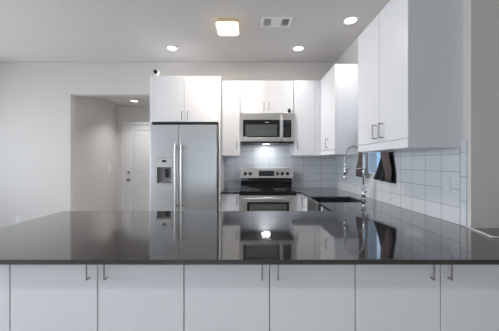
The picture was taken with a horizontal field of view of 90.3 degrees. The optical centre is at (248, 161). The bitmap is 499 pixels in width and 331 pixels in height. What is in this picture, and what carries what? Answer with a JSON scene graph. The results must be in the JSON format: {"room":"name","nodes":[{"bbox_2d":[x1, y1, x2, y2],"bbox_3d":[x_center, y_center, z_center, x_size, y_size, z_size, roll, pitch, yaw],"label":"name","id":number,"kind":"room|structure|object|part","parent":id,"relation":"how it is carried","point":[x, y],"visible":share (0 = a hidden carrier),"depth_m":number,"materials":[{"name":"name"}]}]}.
{"room":"kitchen","nodes":[
{"label":"kitchen","id":0,"kind":"room"},
{"bbox_2d":[76,96,116,210],"bbox_3d":[-2.865,0.062,4.655,0.120,2.520,1.270,0,0,0],"label":"wall","id":1,"kind":"structure","parent":0,"point":[96,118],"depth_m":4.56,"materials":[{"name":"white paint"}]},
{"bbox_2d":[96,96,149,105],"bbox_3d":[-2.127,-1.248,4.715,1.595,0.100,1.390,0,0,0],"label":"ceiling","id":2,"kind":"structure","parent":0,"point":[116,100],"depth_m":4.83,"materials":[{"name":"white paint"}]},
{"bbox_2d":[117,106,149,210],"bbox_3d":[-2.127,0.062,5.350,1.595,2.520,0.120,0,0,0],"label":"wall","id":3,"kind":"structure","parent":0,"point":[124,113],"depth_m":5.29,"materials":[{"name":"white paint"}]},
{"bbox_2d":[122,121,149,210],"bbox_3d":[-2.190,0.230,5.282,1.030,2.185,0.016,0,0,0],"label":"trim","id":4,"kind":"structure","parent":3,"relation":"attached to","point":[124,123],"depth_m":5.27,"materials":[{"name":"white paint"}]},
{"bbox_2d":[125,125,149,210],"bbox_3d":[-2.190,0.260,5.274,0.900,2.115,0.121,0,0,0],"label":"door","id":5,"kind":"structure","parent":3,"relation":"in","point":[137,137],"depth_m":5.30,"materials":[{"name":"white paint"}]},
{"bbox_3d":[-2.190,-0.213,5.314,0.564,0.934,0.032,0,0,0],"label":"panel","id":6,"kind":"part","parent":5,"relation":"part of","materials":[{"name":"white paint"}]},
{"bbox_3d":[-2.190,0.797,5.314,0.564,0.614,0.032,0,0,0],"label":"panel","id":7,"kind":"part","parent":5,"relation":"part of","materials":[{"name":"white paint"}]},
{"bbox_2d":[0,62,335,227],"bbox_3d":[-1.600,-0.125,3.960,6.240,2.894,0.120,0,0,0],"label":"wall","id":8,"kind":"structure","parent":0,"point":[38,99],"depth_m":3.90,"materials":[{"name":"white paint"}]},
{"bbox_2d":[16,216,20,222],"bbox_3d":[-3.625,0.912,3.896,0.074,0.116,0.008,0,0,0],"label":"wall outlet","id":9,"kind":"object","parent":8,"relation":"attached to","point":[18,218],"visible":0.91,"depth_m":3.90,"materials":[{"name":"white plastic"}]},
{"bbox_2d":[222,81,240,155],"bbox_3d":[-0.256,-0.629,3.707,0.256,1.074,0.385,0,0,0],"label":"upper cabinet","id":10,"kind":"object","parent":8,"relation":"attached to","point":[231,144],"visible":0.99,"depth_m":3.55,"materials":[{"name":"white laminate"}]},
{"bbox_3d":[-0.256,-0.121,3.563,0.256,0.059,0.034,0,0,0],"label":"light rail","id":11,"kind":"part","parent":10,"relation":"part of","materials":[{"name":"white laminate"}]},
{"bbox_2d":[240,81,292,112],"bbox_3d":[0.255,-0.932,3.707,0.761,0.468,0.385,0,0,0],"label":"upper cabinet","id":12,"kind":"object","parent":8,"relation":"attached to","point":[255,96],"visible":0.98,"depth_m":3.55,"materials":[{"name":"white laminate"}]},
{"bbox_3d":[0.064,-0.935,3.559,0.375,0.462,0.019,0,0,0],"label":"door","id":13,"kind":"part","parent":12,"relation":"part of","materials":[{"name":"white laminate"}]},
{"bbox_2d":[240,113,293,144],"bbox_3d":[0.256,-0.481,3.666,0.759,0.430,0.446,0,0,0],"label":"microwave","id":14,"kind":"object","parent":12,"relation":"attached to","point":[255,128],"visible":1,"depth_m":3.50,"materials":[{"name":"grey metal"}]},
{"bbox_3d":[0.453,-0.477,3.474,0.026,0.368,0.062,0,0,0],"label":"handle","id":15,"kind":"part","parent":14,"relation":"part of","materials":[{"name":"silver metal"}]},
{"bbox_3d":[0.556,-0.493,3.513,0.159,0.404,0.025,0,0,0],"label":"control panel","id":16,"kind":"part","parent":14,"relation":"part of","materials":[{"name":"silver metal"}]},
{"bbox_3d":[0.445,-0.935,3.559,0.378,0.462,0.019,0,0,0],"label":"door","id":17,"kind":"part","parent":12,"relation":"part of","materials":[{"name":"white laminate"}]},
{"bbox_2d":[224,145,335,187],"bbox_3d":[0.492,0.035,3.895,1.755,0.746,0.008,0,0,0],"label":"tiled wall","id":18,"kind":"structure","parent":8,"relation":"attached to","point":[308,171],"depth_m":3.89,"materials":[{"name":"white tile"}]},
{"bbox_2d":[226,169,230,176],"bbox_3d":[-0.322,0.172,3.887,0.074,0.116,0.008,0,0,0],"label":"wall outlet","id":19,"kind":"object","parent":18,"relation":"attached to","point":[228,171],"visible":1,"depth_m":3.88,"materials":[{"name":"white plastic"}]},
{"bbox_2d":[290,81,319,155],"bbox_3d":[0.831,-0.629,3.707,0.376,1.074,0.385,0,0,0],"label":"upper cabinet","id":20,"kind":"object","parent":8,"relation":"attached to","point":[306,94],"visible":0.99,"depth_m":3.55,"materials":[{"name":"white laminate"}]},
{"bbox_3d":[0.795,-0.121,3.563,0.305,0.059,0.034,0,0,0],"label":"light rail","id":21,"kind":"part","parent":20,"relation":"part of","materials":[{"name":"white laminate"}]},
{"bbox_3d":[0.794,-0.660,3.559,0.298,1.011,0.019,0,0,0],"label":"door","id":22,"kind":"part","parent":20,"relation":"part of","materials":[{"name":"white laminate"}]},
{"bbox_2d":[0,0,389,61],"bbox_3d":[-0.200,-1.622,-0.350,9.040,0.100,8.740,0,0,0],"label":"ceiling","id":23,"kind":"structure","parent":0,"point":[30,30],"depth_m":2.96,"materials":[{"name":"white paint"}]},
{"bbox_2d":[165,45,178,50],"bbox_3d":[-1.062,-1.567,3.420,0.188,0.008,0.188,0,0,0],"label":"recessed light","id":24,"kind":"object","parent":23,"relation":"in","point":[168,47],"visible":1,"depth_m":3.41,"materials":[{"name":"white paint"}]},
{"bbox_2d":[216,18,238,35],"bbox_3d":[-0.240,-1.527,2.825,0.248,0.088,0.248,0,0,0],"label":"flush ceiling light","id":25,"kind":"object","parent":23,"relation":"attached to","point":[225,26],"visible":1,"depth_m":2.74,"materials":[{"name":"white glass"}]},
{"bbox_2d":[261,16,292,26],"bbox_3d":[0.305,-1.564,2.767,0.340,0.016,0.200,0,0,0],"label":"ceiling vent","id":26,"kind":"object","parent":23,"relation":"in","point":[266,21],"visible":1,"depth_m":2.75,"materials":[{"name":"white metal"}]},
{"bbox_2d":[292,45,304,51],"bbox_3d":[0.684,-1.567,3.429,0.188,0.008,0.188,0,0,0],"label":"recessed light","id":27,"kind":"object","parent":23,"relation":"in","point":[297,48],"visible":1,"depth_m":3.42,"materials":[{"name":"white paint"}]},
{"bbox_2d":[342,15,359,24],"bbox_3d":[1.126,-1.567,2.751,0.188,0.008,0.188,0,0,0],"label":"recessed light","id":28,"kind":"object","parent":23,"relation":"in","point":[353,19],"visible":1,"depth_m":2.75,"materials":[{"name":"white paint"}]},
{"bbox_2d":[336,0,494,227],"bbox_3d":[1.445,-0.125,2.715,0.150,2.894,2.370,0,0,0],"label":"wall","id":29,"kind":"structure","parent":0,"point":[478,15],"depth_m":1.53,"materials":[{"name":"white paint"}]},
{"bbox_2d":[320,64,358,155],"bbox_3d":[1.177,-0.629,3.424,0.386,1.074,0.952,0,0,0],"label":"upper cabinet","id":30,"kind":"object","parent":29,"relation":"attached to","point":[339,86],"visible":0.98,"depth_m":2.95,"materials":[{"name":"white laminate"}]},
{"bbox_3d":[1.029,-0.121,3.244,0.022,0.059,0.591,0,0,0],"label":"light rail","id":31,"kind":"part","parent":30,"relation":"part of","materials":[{"name":"white laminate"}]},
{"bbox_3d":[1.030,-0.660,3.247,0.019,1.011,0.593,0,0,0],"label":"door","id":32,"kind":"part","parent":30,"relation":"part of","materials":[{"name":"white laminate"}]},
{"bbox_2d":[366,152,374,176],"bbox_3d":[1.417,-0.303,2.675,0.050,0.950,0.550,0,0,0],"label":"window","id":33,"kind":"structure","parent":29,"relation":"in","point":[369,173],"depth_m":2.90,"materials":[{"name":"blue glass"}]},
{"bbox_2d":[336,148,459,224],"bbox_3d":[1.365,0.055,2.744,0.008,0.706,2.293,0,0,0],"label":"tiled wall","id":34,"kind":"structure","parent":29,"relation":"attached to","point":[417,188],"depth_m":1.99,"materials":[{"name":"white tile"}]},
{"bbox_2d":[373,152,395,183],"bbox_3d":[1.326,-0.097,2.490,0.054,0.593,0.413,0,0,0],"label":"curtain","id":35,"kind":"object","parent":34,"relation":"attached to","point":[385,171],"visible":0.47,"depth_m":2.36,"materials":[{"name":"grey fabric"}]},
{"bbox_2d":[441,176,450,193],"bbox_3d":[1.357,0.157,1.710,0.008,0.116,0.074,0,0,0],"label":"wall outlet","id":36,"kind":"object","parent":34,"relation":"attached to","point":[445,180],"visible":1,"depth_m":1.70,"materials":[{"name":"white plastic"}]},
{"bbox_2d":[358,0,462,151],"bbox_3d":[1.177,-0.629,1.954,0.386,1.074,0.730,0,0,0],"label":"upper cabinet","id":37,"kind":"object","parent":29,"relation":"attached to","point":[410,56],"visible":1,"depth_m":1.59,"materials":[{"name":"white laminate"}]},
{"bbox_3d":[1.030,-0.660,2.129,0.019,1.011,0.376,0,0,0],"label":"door","id":38,"kind":"part","parent":37,"relation":"part of","materials":[{"name":"white laminate"}]},
{"bbox_3d":[1.029,-0.121,1.951,0.022,0.059,0.724,0,0,0],"label":"light rail","id":39,"kind":"part","parent":37,"relation":"part of","materials":[{"name":"white laminate"}]},
{"bbox_3d":[1.030,-0.660,1.764,0.019,1.011,0.346,0,0,0],"label":"door","id":40,"kind":"part","parent":37,"relation":"part of","materials":[{"name":"white laminate"}]},
{"bbox_2d":[460,139,466,225],"bbox_3d":[1.365,0.132,1.577,0.010,0.550,0.041,0,0,0],"label":"trim","id":41,"kind":"structure","parent":29,"relation":"attached to","point":[463,150],"depth_m":1.57,"materials":[{"name":"white tile"}]},
{"bbox_3d":[1.339,-0.398,2.633,0.060,0.012,0.615,0,0,0],"label":"curtain rod","id":42,"kind":"object","parent":29,"relation":"attached to","visible":0},
{"bbox_2d":[356,145,364,176],"bbox_3d":[1.290,-0.108,2.877,0.044,0.570,0.175,0,0,0],"label":"curtain","id":43,"kind":"object","parent":42,"relation":"hanging from","point":[359,172],"visible":0.32,"depth_m":2.86,"materials":[{"name":"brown fabric"}]},
{"bbox_2d":[495,0,498,227],"bbox_3d":[2.860,-0.125,1.590,2.680,2.894,0.120,0,0,0],"label":"wall","id":44,"kind":"structure","parent":0,"point":[496,1],"depth_m":1.53,"materials":[{"name":"white paint"}]},
{"bbox_3d":[-0.200,1.372,0.345,9.040,0.100,10.130,0,0,0],"label":"floor","id":45,"kind":"structure","parent":0,"visible":0},
{"bbox_2d":[0,265,10,330],"bbox_3d":[-1.250,0.876,1.410,0.377,0.892,0.620,0,0,0],"label":"base cabinet","id":46,"kind":"object","parent":45,"relation":"on","point":[5,270],"visible":0.02,"depth_m":1.10,"materials":[{"name":"grey wood"}]},
{"bbox_2d":[0,188,498,264],"bbox_3d":[0.203,0.418,2.467,3.495,0.021,2.864,0,0,0],"label":"countertop","id":47,"kind":"structure","parent":46,"relation":"on","point":[370,231],"depth_m":1.30,"materials":[{"name":"grey stone"}]},
{"bbox_2d":[307,197,362,210],"bbox_3d":[0.944,0.524,2.715,0.511,0.223,0.428,0,0,0],"label":"sink","id":48,"kind":"object","parent":47,"relation":"in","point":[312,202],"visible":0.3,"depth_m":2.92,"materials":[{"name":"grey metal"}]},
{"bbox_2d":[343,145,367,199],"bbox_3d":[1.149,0.111,2.688,0.258,0.594,0.085,0,0,0],"label":"faucet","id":49,"kind":"object","parent":47,"relation":"on","point":[345,172],"visible":0.85,"depth_m":2.69,"materials":[{"name":"silver metal"}]},
{"bbox_2d":[465,226,498,237],"bbox_3d":[1.336,0.404,1.410,0.088,0.008,0.268,0,0,-9],"label":"power cable","id":50,"kind":"object","parent":47,"relation":"on","point":[465,226],"visible":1,"depth_m":1.39,"materials":[{"name":"white plastic"}]},
{"bbox_2d":[11,265,184,330],"bbox_3d":[-0.675,0.875,1.397,0.771,0.893,0.645,0,0,0],"label":"base cabinet","id":51,"kind":"object","parent":45,"relation":"on","point":[43,297],"visible":0.46,"depth_m":1.10,"materials":[{"name":"grey wood"}]},
{"bbox_3d":[-0.866,0.823,1.109,0.385,0.769,0.019,0,0,0],"label":"door","id":52,"kind":"part","parent":51,"relation":"part of","materials":[{"name":"white laminate"}]},
{"bbox_3d":[-0.630,0.472,1.087,0.006,0.086,0.025,0,0,0],"label":"handle","id":53,"kind":"part","parent":51,"relation":"part of","materials":[{"name":"silver metal"}]},
{"bbox_3d":[-0.480,0.823,1.109,0.379,0.769,0.019,0,0,0],"label":"door","id":54,"kind":"part","parent":51,"relation":"part of","materials":[{"name":"white laminate"}]},
{"bbox_2d":[150,122,218,210],"bbox_3d":[-0.866,0.391,3.534,0.884,1.863,0.632,0,0,0],"label":"refrigerator","id":55,"kind":"object","parent":45,"relation":"on","point":[184,156],"visible":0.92,"depth_m":3.28,"materials":[{"name":"grey metal"}]},
{"bbox_3d":[-1.121,0.120,3.308,0.208,0.344,0.064,0,0,0],"label":"dispenser frame","id":56,"kind":"part","parent":55,"relation":"part of","materials":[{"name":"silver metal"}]},
{"bbox_3d":[-1.118,0.364,3.315,0.379,1.715,0.070,0,0,0],"label":"freezer door","id":57,"kind":"part","parent":55,"relation":"part of","materials":[{"name":"silver metal"}]},
{"bbox_3d":[-0.959,0.191,3.249,0.030,0.863,0.063,0,0,0],"label":"handle","id":58,"kind":"part","parent":55,"relation":"part of","materials":[{"name":"silver metal"}]},
{"bbox_3d":[-0.880,0.191,3.249,0.030,0.863,0.063,0,0,0],"label":"handle","id":59,"kind":"part","parent":55,"relation":"part of","materials":[{"name":"silver metal"}]},
{"bbox_3d":[-0.866,-0.512,3.368,0.884,0.058,0.023,0,0,0],"label":"gap trim","id":60,"kind":"part","parent":55,"relation":"part of","materials":[{"name":"black plastic"}]},
{"bbox_3d":[-0.673,0.364,3.315,0.499,1.715,0.070,0,0,0],"label":"fridge door","id":61,"kind":"part","parent":55,"relation":"part of","materials":[{"name":"silver metal"}]},
{"bbox_2d":[150,76,223,210],"bbox_3d":[-0.866,0.078,3.612,0.960,2.488,0.575,0,0,0],"label":"tall cabinet","id":62,"kind":"object","parent":45,"relation":"on","point":[172,98],"visible":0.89,"depth_m":3.36,"materials":[{"name":"white laminate"}]},
{"bbox_3d":[-1.336,0.078,3.630,0.020,2.488,0.540,0,0,0],"label":"panel","id":63,"kind":"part","parent":62,"relation":"part of","materials":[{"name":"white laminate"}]},
{"bbox_2d":[153,70,159,75],"bbox_3d":[-1.278,-1.220,3.419,0.086,0.106,0.089,0,0,-16],"label":"security camera","id":64,"kind":"object","parent":62,"relation":"on","point":[155,72],"visible":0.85,"depth_m":3.39,"materials":[{"name":"white plastic"}]},
{"bbox_3d":[-1.100,-0.856,3.369,0.448,0.620,0.019,0,0,0],"label":"door","id":65,"kind":"part","parent":62,"relation":"part of","materials":[{"name":"white laminate"}]},
{"bbox_3d":[-0.642,-0.856,3.369,0.459,0.620,0.019,0,0,0],"label":"door","id":66,"kind":"part","parent":62,"relation":"part of","materials":[{"name":"white laminate"}]},
{"bbox_3d":[-0.399,0.078,3.630,0.025,2.488,0.540,0,0,0],"label":"panel","id":67,"kind":"part","parent":62,"relation":"part of","materials":[{"name":"white laminate"}]},
{"bbox_2d":[221,194,239,210],"bbox_3d":[-0.256,0.876,3.627,0.252,0.892,0.545,0,0,0],"label":"base cabinet","id":68,"kind":"object","parent":45,"relation":"on","point":[229,202],"visible":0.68,"depth_m":3.39,"materials":[{"name":"grey wood"}]},
{"bbox_2d":[221,188,240,193],"bbox_3d":[-0.256,0.418,3.625,0.256,0.021,0.550,0,0,0],"label":"countertop","id":69,"kind":"structure","parent":68,"relation":"on","point":[225,190],"depth_m":3.43,"materials":[{"name":"grey stone"}]},
{"bbox_2d":[240,168,295,210],"bbox_3d":[0.266,0.701,3.595,0.797,1.202,0.585,0,0,0],"label":"range","id":70,"kind":"object","parent":45,"relation":"on","point":[262,189],"visible":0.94,"depth_m":3.45,"materials":[{"name":"silver metal"}]},
{"bbox_3d":[0.264,0.173,3.740,0.232,0.078,0.020,0,0,0],"label":"display panel","id":71,"kind":"part","parent":70,"relation":"part of","materials":[{"name":"black glass"}]},
{"bbox_3d":[0.254,0.779,3.382,0.757,0.646,0.044,0,0,0],"label":"oven door","id":72,"kind":"part","parent":70,"relation":"part of","materials":[{"name":"silver metal"}]},
{"bbox_3d":[0.254,0.490,3.332,0.637,0.024,0.058,0,0,0],"label":"handle","id":73,"kind":"part","parent":70,"relation":"part of","materials":[{"name":"silver metal"}]},
{"bbox_3d":[0.254,0.436,3.384,0.757,0.036,0.040,0,0,0],"label":"trim","id":74,"kind":"part","parent":70,"relation":"part of","materials":[{"name":"black glass"}]},
{"bbox_2d":[240,188,295,192],"bbox_3d":[0.254,0.406,3.555,0.759,0.021,0.370,0,0,0],"label":"cooktop","id":75,"kind":"object","parent":70,"relation":"in","point":[243,190],"depth_m":3.45,"materials":[{"name":"black glass"}]},
{"bbox_2d":[185,265,354,330],"bbox_3d":[0.092,0.875,1.397,0.758,0.893,0.645,0,0,0],"label":"base cabinet","id":76,"kind":"object","parent":45,"relation":"on","point":[217,297],"visible":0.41,"depth_m":1.10,"materials":[{"name":"grey wood"}]},
{"bbox_3d":[-0.098,0.823,1.109,0.376,0.769,0.019,0,0,0],"label":"door","id":77,"kind":"part","parent":76,"relation":"part of","materials":[{"name":"white laminate"}]},
{"bbox_3d":[0.057,0.472,1.087,0.006,0.086,0.025,0,0,0],"label":"handle","id":78,"kind":"part","parent":76,"relation":"part of","materials":[{"name":"silver metal"}]},
{"bbox_3d":[0.282,0.823,1.109,0.375,0.769,0.019,0,0,0],"label":"door","id":79,"kind":"part","parent":76,"relation":"part of","materials":[{"name":"white laminate"}]},
{"bbox_2d":[295,194,306,210],"bbox_3d":[1.007,0.876,3.422,0.724,0.892,0.954,0,0,0],"label":"base cabinet","id":80,"kind":"object","parent":45,"relation":"on","point":[301,200],"visible":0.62,"depth_m":3.39,"materials":[{"name":"white laminate"}]},
{"bbox_3d":[0.735,0.823,3.167,0.019,0.769,0.435,0,0,0],"label":"door","id":81,"kind":"part","parent":80,"relation":"part of","materials":[{"name":"white laminate"}]},
{"bbox_2d":[355,265,498,330],"bbox_3d":[0.853,0.875,1.397,0.760,0.893,0.645,0,0,0],"label":"base cabinet","id":82,"kind":"object","parent":45,"relation":"on","point":[387,297],"visible":0.43,"depth_m":1.10,"materials":[{"name":"grey wood"}]},
{"bbox_3d":[0.661,0.823,1.109,0.374,0.769,0.019,0,0,0],"label":"door","id":83,"kind":"part","parent":82,"relation":"part of","materials":[{"name":"white laminate"}]},
{"bbox_3d":[0.805,0.472,1.087,0.006,0.086,0.025,0,0,0],"label":"handle","id":84,"kind":"part","parent":82,"relation":"part of","materials":[{"name":"silver metal"}]},
{"bbox_3d":[0.882,0.472,1.087,0.006,0.086,0.025,0,0,0],"label":"handle","id":85,"kind":"part","parent":82,"relation":"part of","materials":[{"name":"silver metal"}]},
{"bbox_3d":[1.042,0.823,1.109,0.379,0.769,0.019,0,0,0],"label":"door","id":86,"kind":"part","parent":82,"relation":"part of","materials":[{"name":"white laminate"}]},
{"bbox_3d":[1.000,1.477,0.000,26.000,0.090,28.000,0,0,0],"label":"ground","id":87,"kind":"structure","parent":0,"visible":0},
{"bbox_2d":[377,152,380,166],"bbox_3d":[4.675,0.502,5.450,0.150,1.860,7.100,0,0,0],"label":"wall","id":88,"kind":"structure","parent":87,"relation":"on","point":[378,153],"depth_m":8.81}
]}

